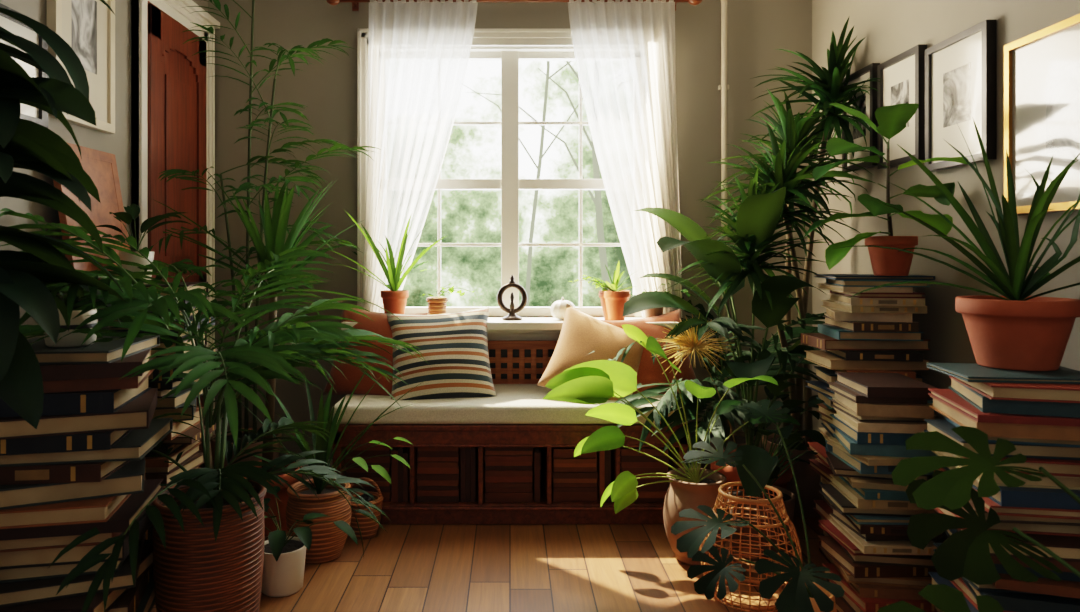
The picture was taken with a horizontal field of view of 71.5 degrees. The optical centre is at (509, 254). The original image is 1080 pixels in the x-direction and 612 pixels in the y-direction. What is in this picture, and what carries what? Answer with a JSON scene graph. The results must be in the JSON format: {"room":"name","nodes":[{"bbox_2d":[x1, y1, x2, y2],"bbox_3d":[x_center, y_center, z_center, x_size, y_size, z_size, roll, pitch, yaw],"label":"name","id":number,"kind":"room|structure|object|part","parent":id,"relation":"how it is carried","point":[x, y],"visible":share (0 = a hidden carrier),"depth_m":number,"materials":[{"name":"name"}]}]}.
{"room":"reading nook","nodes":[
{"label":"reading nook","id":0,"kind":"room"},
{"bbox_2d":[0,0,207,338],"bbox_3d":[-1.530,-0.210,1.150,0.160,2.620,5.220,0,0,0],"label":"wall","id":1,"kind":"structure","parent":0,"point":[119,143],"depth_m":2.69,"materials":[{"name":"paint"}]},
{"bbox_2d":[0,3,47,127],"bbox_3d":[-1.431,-0.540,2.050,0.030,0.320,0.500,0,0,0],"label":"picture frame","id":2,"kind":"object","parent":1,"relation":"attached to","point":[30,113],"visible":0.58,"depth_m":2.21,"materials":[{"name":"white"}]},
{"bbox_2d":[47,0,114,133],"bbox_3d":[-1.431,-0.728,2.515,0.030,0.585,0.350,0,0,0],"label":"picture frame","id":3,"kind":"object","parent":1,"relation":"attached to","point":[88,26],"visible":0.64,"depth_m":2.57,"materials":[{"name":"beige paper"}]},
{"bbox_2d":[131,0,219,468],"bbox_3d":[-1.420,-0.007,3.220,0.060,2.215,0.760,0,0,0],"label":"door frame","id":4,"kind":"structure","parent":1,"relation":"in","point":[139,8],"depth_m":2.95,"materials":[{"name":"wood"}]},
{"bbox_2d":[148,1,205,467],"bbox_3d":[-1.427,0.045,3.220,0.030,2.090,0.540,0,0,0],"label":"door","id":5,"kind":"structure","parent":1,"relation":"in","point":[176,78],"depth_m":3.18,"materials":[{"name":"brown wood"}]},
{"bbox_2d":[208,0,811,458],"bbox_3d":[0.000,-0.210,3.680,2.900,2.620,0.160,0,0,0],"label":"wall","id":6,"kind":"structure","parent":0,"point":[756,29],"depth_m":3.60,"materials":[{"name":"paint"}]},
{"bbox_2d":[357,29,662,309],"bbox_3d":[0.000,-0.387,3.579,1.450,1.375,0.042,0,0,0],"label":"trim","id":7,"kind":"structure","parent":6,"relation":"attached to","point":[481,37],"depth_m":3.57,"materials":[{"name":"white wood"}]},
{"bbox_2d":[341,317,678,339],"bbox_3d":[0.000,0.365,3.540,1.510,0.130,0.400,0,0,0],"label":"window sill","id":8,"kind":"structure","parent":6,"relation":"attached to","point":[537,328],"depth_m":3.44,"materials":[{"name":"white wood"}]},
{"bbox_2d":[310,212,445,313],"bbox_3d":[-0.597,0.039,3.369,0.667,0.519,0.566,0,0,0],"label":"potted plant","id":9,"kind":"object","parent":8,"relation":"on","point":[394,300],"visible":0.89,"depth_m":3.39,"materials":[{"name":"green plant"}]},
{"bbox_2d":[497,275,527,319],"bbox_3d":[0.010,0.194,3.475,0.117,0.210,0.094,0,0,37],"label":"ring ornament","id":10,"kind":"object","parent":8,"relation":"on","point":[511,316],"visible":1,"depth_m":3.47,"materials":[{"name":"brown metal"}]},
{"bbox_2d":[326,0,701,316],"bbox_3d":[0.020,-0.469,3.546,1.772,1.522,0.106,0,0,0],"label":"curtains","id":11,"kind":"object","parent":6,"relation":"attached to","point":[419,50],"visible":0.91,"depth_m":3.53,"materials":[{"name":"white fabric"}]},
{"bbox_2d":[405,47,644,316],"bbox_3d":[0.000,-0.350,3.680,1.300,1.300,0.160,0,0,0],"label":"window","id":12,"kind":"structure","parent":6,"relation":"in","point":[509,184],"depth_m":3.65,"materials":[{"name":"white wood"}]},
{"bbox_2d":[422,284,473,314],"bbox_3d":[-0.281,0.215,3.456,0.195,0.167,0.276,0,0,25],"label":"potted plant","id":13,"kind":"object","parent":12,"relation":"on","point":[436,305],"visible":0.94,"depth_m":3.41,"materials":[{"name":"green plant"}]},
{"bbox_3d":[0.000,-0.350,3.680,1.300,1.300,0.160,0,0,0],"label":"frame","id":14,"kind":"part","parent":12,"relation":"part of","materials":[{"name":"white wood"}]},
{"bbox_2d":[550,297,574,319],"bbox_3d":[0.245,0.246,3.475,0.116,0.105,0.112,0,0,0],"label":"pumpkin","id":15,"kind":"object","parent":12,"relation":"on","point":[558,308],"visible":0.81,"depth_m":3.44,"materials":[{"name":"white ceramic"}]},
{"bbox_2d":[570,262,636,319],"bbox_3d":[0.429,0.161,3.433,0.339,0.276,0.169,0,0,0],"label":"potted plant","id":16,"kind":"object","parent":12,"relation":"on","point":[613,300],"visible":0.98,"depth_m":3.40,"materials":[{"name":"green plant"}]},
{"bbox_2d":[630,283,697,317],"bbox_3d":[0.672,0.205,3.559,0.251,0.188,0.378,0,0,-38],"label":"potted plant","id":17,"kind":"object","parent":12,"relation":"on","point":[652,312],"visible":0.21,"depth_m":3.42,"materials":[{"name":"green plant"}]},
{"bbox_2d":[718,0,728,398],"bbox_3d":[0.995,-0.210,3.576,0.096,2.620,0.041,0,0,0],"label":"pipe","id":18,"kind":"object","parent":6,"relation":"attached to","point":[723,87],"visible":0.58,"depth_m":3.56,"materials":[{"name":"beige metal"}]},
{"bbox_2d":[151,516,931,611],"bbox_3d":[0.000,1.150,1.150,3.220,0.100,5.220,0,0,0],"label":"floor","id":19,"kind":"structure","parent":0,"point":[405,567],"depth_m":2.59,"materials":[{"name":"brown wood"}]},
{"bbox_2d":[0,335,172,611],"bbox_3d":[-1.155,0.666,1.961,0.465,0.866,0.461,0,0,-11],"label":"books","id":20,"kind":"object","parent":19,"relation":"on","point":[82,468],"visible":0.87,"depth_m":1.82,"materials":[{"name":"multicoloured paper"}]},
{"bbox_2d":[96,282,216,570],"bbox_3d":[-1.234,0.600,2.615,0.372,1.000,0.383,0,0,0],"label":"books","id":21,"kind":"object","parent":19,"relation":"on","point":[155,467],"visible":0.19,"depth_m":2.52,"materials":[{"name":"paper"}]},
{"bbox_2d":[53,142,129,280],"bbox_3d":[-1.386,-0.130,2.500,0.094,0.458,0.360,0,0,0],"label":"picture frame","id":22,"kind":"object","parent":21,"relation":"on","point":[101,166],"visible":0.31,"depth_m":2.54,"materials":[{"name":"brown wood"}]},
{"bbox_2d":[0,0,426,611],"bbox_3d":[-0.832,-0.103,2.423,1.155,2.405,2.297,0,0,0],"label":"cluster","id":23,"kind":"object","parent":19,"relation":"on","point":[211,553],"visible":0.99,"depth_m":2.07,"materials":[{"name":"green plant"}]},
{"bbox_3d":[-0.575,0.987,2.950,0.154,0.225,0.154,0,0,0],"label":"basket handle","id":24,"kind":"part","parent":23,"relation":"part of","materials":[{"name":"brown wicker"}]},
{"bbox_2d":[323,304,696,523],"bbox_3d":[0.013,0.659,3.312,1.693,0.882,0.557,0,0,0],"label":"bench","id":25,"kind":"object","parent":19,"relation":"on","point":[488,448],"visible":0.8,"depth_m":3.09,"materials":[{"name":"brown wood"}]},
{"bbox_2d":[345,447,668,501],"bbox_3d":[-0.013,0.900,3.201,1.334,0.237,0.232,0,0,0],"label":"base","id":26,"kind":"object","parent":25,"relation":"on","point":[442,474],"depth_m":3.09,"materials":[{"name":"brown wood"}]},
{"bbox_2d":[332,384,687,423],"bbox_3d":[0.000,0.644,3.300,1.455,0.090,0.525,0,0,0],"label":"cushion","id":27,"kind":"object","parent":25,"relation":"on","point":[508,403],"depth_m":3.04,"materials":[{"name":"fabric"}]},
{"bbox_2d":[700,482,802,611],"bbox_3d":[0.775,0.930,2.420,0.315,0.339,0.313,0,0,0],"label":"vase","id":28,"kind":"object","parent":19,"relation":"on","point":[778,499],"visible":0.55,"depth_m":2.35,"materials":[{"name":"brown wicker"}]},
{"bbox_2d":[543,18,1079,611],"bbox_3d":[0.760,0.068,2.331,1.301,2.064,2.496,0,0,0],"label":"cluster","id":29,"kind":"object","parent":19,"relation":"on","point":[1016,329],"visible":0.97,"depth_m":2.59,"materials":[{"name":"green plant"}]},
{"bbox_2d":[801,274,934,562],"bbox_3d":[1.257,0.585,2.619,0.391,1.030,0.422,0,0,0],"label":"books","id":30,"kind":"object","parent":19,"relation":"on","point":[870,331],"visible":0.36,"depth_m":2.51,"materials":[{"name":"multicoloured paper"}]},
{"bbox_2d":[819,372,941,611],"bbox_3d":[1.099,0.735,2.229,0.297,0.730,0.293,0,0,4],"label":"books","id":31,"kind":"object","parent":19,"relation":"on","point":[877,563],"visible":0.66,"depth_m":2.13,"materials":[{"name":"multicoloured paper"}]},
{"bbox_2d":[924,362,1079,611],"bbox_3d":[1.229,0.690,1.821,0.365,0.820,0.397,0,0,15],"label":"books","id":32,"kind":"object","parent":19,"relation":"on","point":[1038,412],"visible":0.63,"depth_m":1.69,"materials":[{"name":"multicoloured paper"}]},
{"bbox_2d":[812,0,1079,542],"bbox_3d":[1.530,-0.210,1.150,0.160,2.620,5.220,0,0,0],"label":"wall","id":33,"kind":"structure","parent":0,"point":[889,28],"depth_m":2.56,"materials":[{"name":"paint"}]},
{"bbox_2d":[296,459,934,577],"bbox_3d":[0.000,1.040,1.150,2.900,0.120,4.900,0,0,0],"label":"baseboard","id":34,"kind":"structure","parent":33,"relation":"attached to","point":[304,477],"depth_m":3.58,"materials":[{"name":"brown wood"}]},
{"bbox_2d":[842,63,879,172],"bbox_3d":[1.431,-0.550,3.065,0.030,0.400,0.270,0,0,0],"label":"picture frame","id":35,"kind":"object","parent":33,"relation":"attached to","point":[867,103],"visible":0.45,"depth_m":3.01,"materials":[{"name":"black wood"}]},
{"bbox_2d":[877,44,926,168],"bbox_3d":[1.431,-0.530,2.745,0.030,0.400,0.290,0,0,0],"label":"picture frame","id":36,"kind":"object","parent":33,"relation":"attached to","point":[902,76],"visible":0.77,"depth_m":2.71,"materials":[{"name":"black"}]},
{"bbox_2d":[925,20,995,171],"bbox_3d":[1.431,-0.492,2.395,0.030,0.415,0.330,0,0,0],"label":"picture frame","id":37,"kind":"object","parent":33,"relation":"attached to","point":[960,70],"visible":0.91,"depth_m":2.37,"materials":[{"name":"black"}]},
{"bbox_2d":[1004,14,1079,214],"bbox_3d":[1.431,-0.357,1.850,0.030,0.485,0.600,0,0,0],"label":"picture frame","id":38,"kind":"object","parent":33,"relation":"attached to","point":[1042,67],"visible":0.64,"depth_m":2.00,"materials":[{"name":"gold metal"}]},
{"label":"outside","id":39,"kind":"structure","parent":0,"visible":0},
{"bbox_2d":[402,61,632,306],"bbox_3d":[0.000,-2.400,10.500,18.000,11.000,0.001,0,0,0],"label":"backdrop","id":40,"kind":"structure","parent":39,"point":[472,151],"depth_m":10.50,"materials":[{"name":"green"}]},
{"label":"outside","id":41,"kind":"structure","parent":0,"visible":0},
{"bbox_2d":[531,61,609,289],"bbox_3d":[1.312,-1.400,8.977,3.008,9.001,0.299,0,0,-1],"label":"tree","id":42,"kind":"object","parent":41,"point":[597,200],"visible":0.34,"depth_m":8.87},
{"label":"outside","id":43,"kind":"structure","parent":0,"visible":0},
{"bbox_2d":[463,61,582,306],"bbox_3d":[0.598,-1.299,9.706,2.907,8.805,0.444,0,0,8],"label":"tree","id":44,"kind":"object","parent":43,"point":[541,154],"visible":0.54,"depth_m":9.58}
]}

